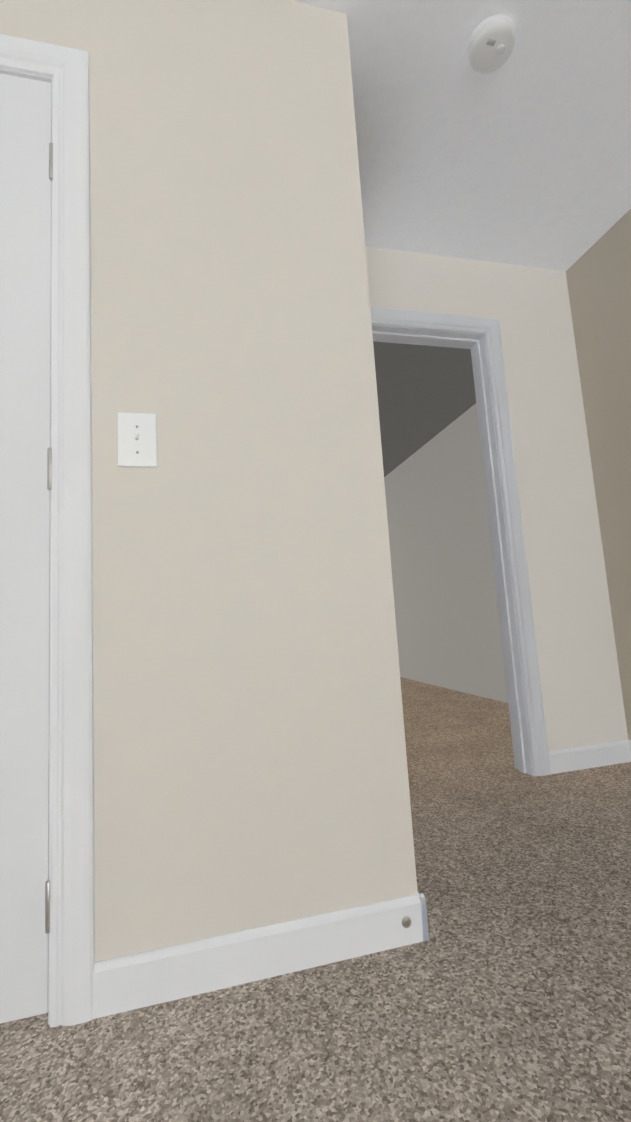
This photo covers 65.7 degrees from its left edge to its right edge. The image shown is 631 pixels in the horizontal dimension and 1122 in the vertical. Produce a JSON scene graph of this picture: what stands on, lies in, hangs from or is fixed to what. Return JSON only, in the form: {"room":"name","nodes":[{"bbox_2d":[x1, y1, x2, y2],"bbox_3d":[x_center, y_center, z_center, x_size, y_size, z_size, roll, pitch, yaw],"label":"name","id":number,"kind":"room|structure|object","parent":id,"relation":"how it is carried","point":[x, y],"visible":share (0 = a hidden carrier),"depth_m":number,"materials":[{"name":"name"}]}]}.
{"room":"hallway","nodes":[
{"label":"hallway","id":0,"kind":"room"},
{"bbox_2d":[0,0,417,961],"bbox_3d":[-1.116,-0.308,1.000,2.609,2.440,0.120,-2,-7,-14],"label":"wall","id":1,"kind":"structure","parent":0,"point":[249,750],"depth_m":1.15,"materials":[{"name":"beige paint"}]},
{"bbox_2d":[0,73,51,1023],"bbox_3d":[-1.008,-0.133,0.925,0.907,2.025,0.107,-2,-7,-14],"label":"closet door","id":2,"kind":"structure","parent":1,"relation":"in","point":[25,269],"depth_m":1.03,"materials":[{"name":"white wood"}]},
{"bbox_2d":[0,34,94,1027],"bbox_3d":[-1.467,-0.144,0.885,1.988,2.130,0.137,-2,-7,-14],"label":"trim","id":3,"kind":"structure","parent":1,"relation":"attached to","point":[63,70],"depth_m":1.03,"materials":[{"name":"white wood"}]},
{"bbox_2d":[45,143,52,933],"bbox_3d":[-0.567,-0.132,1.046,0.012,1.710,0.015,-2,-7,-14],"label":"right closet door hinge","id":4,"kind":"object","parent":1,"relation":"attached to","point":[47,883],"visible":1,"depth_m":1.04,"materials":[{"name":"silver metal"}]},
{"bbox_2d":[117,412,156,466],"bbox_3d":[-0.401,-0.274,1.097,0.084,0.126,0.017,-2,-7,-14],"label":"light switch","id":5,"kind":"object","parent":1,"relation":"attached to","point":[136,439],"visible":1,"depth_m":1.10,"materials":[{"name":"white plastic"}]},
{"bbox_2d":[93,893,428,1018],"bbox_3d":[-0.089,0.816,1.025,0.699,0.092,0.013,-2,-7,-14],"label":"baseboard","id":6,"kind":"structure","parent":1,"relation":"attached to","point":[125,983],"depth_m":1.01,"materials":[{"name":"white wood"}]},
{"bbox_2d":[402,916,411,927],"bbox_3d":[0.203,0.804,1.086,0.022,0.022,0.006,-2,-7,-14],"label":"door stopper","id":7,"kind":"object","parent":1,"relation":"attached to","point":[406,921],"visible":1,"depth_m":1.08,"materials":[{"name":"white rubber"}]},
{"bbox_2d":[0,677,630,1121],"bbox_3d":[-0.943,1.207,3.003,5.700,0.100,13.500,-2,-7,-14],"label":"floor","id":8,"kind":"structure","parent":0,"point":[502,993],"depth_m":0.92,"materials":[{"name":"carpet"}]},
{"bbox_2d":[384,404,507,702],"bbox_3d":[1.381,-0.058,4.328,0.120,2.440,3.555,-2,-7,-14],"label":"wall","id":9,"kind":"structure","parent":0,"point":[446,609],"depth_m":4.63,"materials":[{"name":"beige paint"}]},
{"bbox_2d":[291,0,630,476],"bbox_3d":[-1.099,-1.310,3.309,5.700,0.100,13.500,-2,-7,-14],"label":"ceiling","id":10,"kind":"structure","parent":0,"point":[521,156],"depth_m":1.82,"materials":[{"name":"white paint"}]},
{"bbox_2d":[467,14,514,73],"bbox_3d":[0.534,-1.561,1.485,0.136,0.044,0.136,-2,-7,-14],"label":"smoke detector","id":11,"kind":"object","parent":10,"relation":"attached to","point":[491,44],"visible":1,"depth_m":1.46,"materials":[{"name":"white plastic"}]},
{"bbox_2d":[365,246,627,750],"bbox_3d":[0.955,-0.272,2.349,1.874,2.440,0.120,-2,-7,-14],"label":"wall","id":12,"kind":"structure","parent":0,"point":[529,308],"depth_m":2.33,"materials":[{"name":"beige paint"}]},
{"bbox_2d":[370,307,550,775],"bbox_3d":[0.468,-0.100,2.208,0.977,2.125,0.156,-2,-7,-14],"label":"door frame","id":13,"kind":"structure","parent":12,"relation":"attached to","point":[479,337],"depth_m":2.27,"materials":[{"name":"white wood"}]},
{"bbox_2d":[548,740,630,773],"bbox_3d":[1.232,0.876,2.190,0.442,0.092,0.013,-2,-7,-14],"label":"baseboard","id":14,"kind":"structure","parent":12,"relation":"attached to","point":[584,757],"depth_m":2.18,"materials":[{"name":"white wood"}]},
{"bbox_2d":[566,209,630,739],"bbox_3d":[2.025,-0.632,-0.066,0.120,2.440,5.125,-2,-7,-14],"label":"wall","id":15,"kind":"structure","parent":0,"point":[598,274],"depth_m":2.29,"materials":[{"name":"beige paint"}]},
{"bbox_3d":[-0.003,-0.293,1.693,0.120,2.440,0.705,-2,-7,-14],"label":"wall","id":16,"kind":"structure","parent":0,"visible":0},
{"bbox_2d":[418,892,428,940],"bbox_3d":[0.149,0.860,1.504,0.013,0.092,0.838,-2,-7,-14],"label":"baseboard return","id":17,"kind":"object","parent":16,"relation":"attached to","point":[422,900],"visible":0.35,"depth_m":1.10,"materials":[{"name":"white wood"}]}
]}

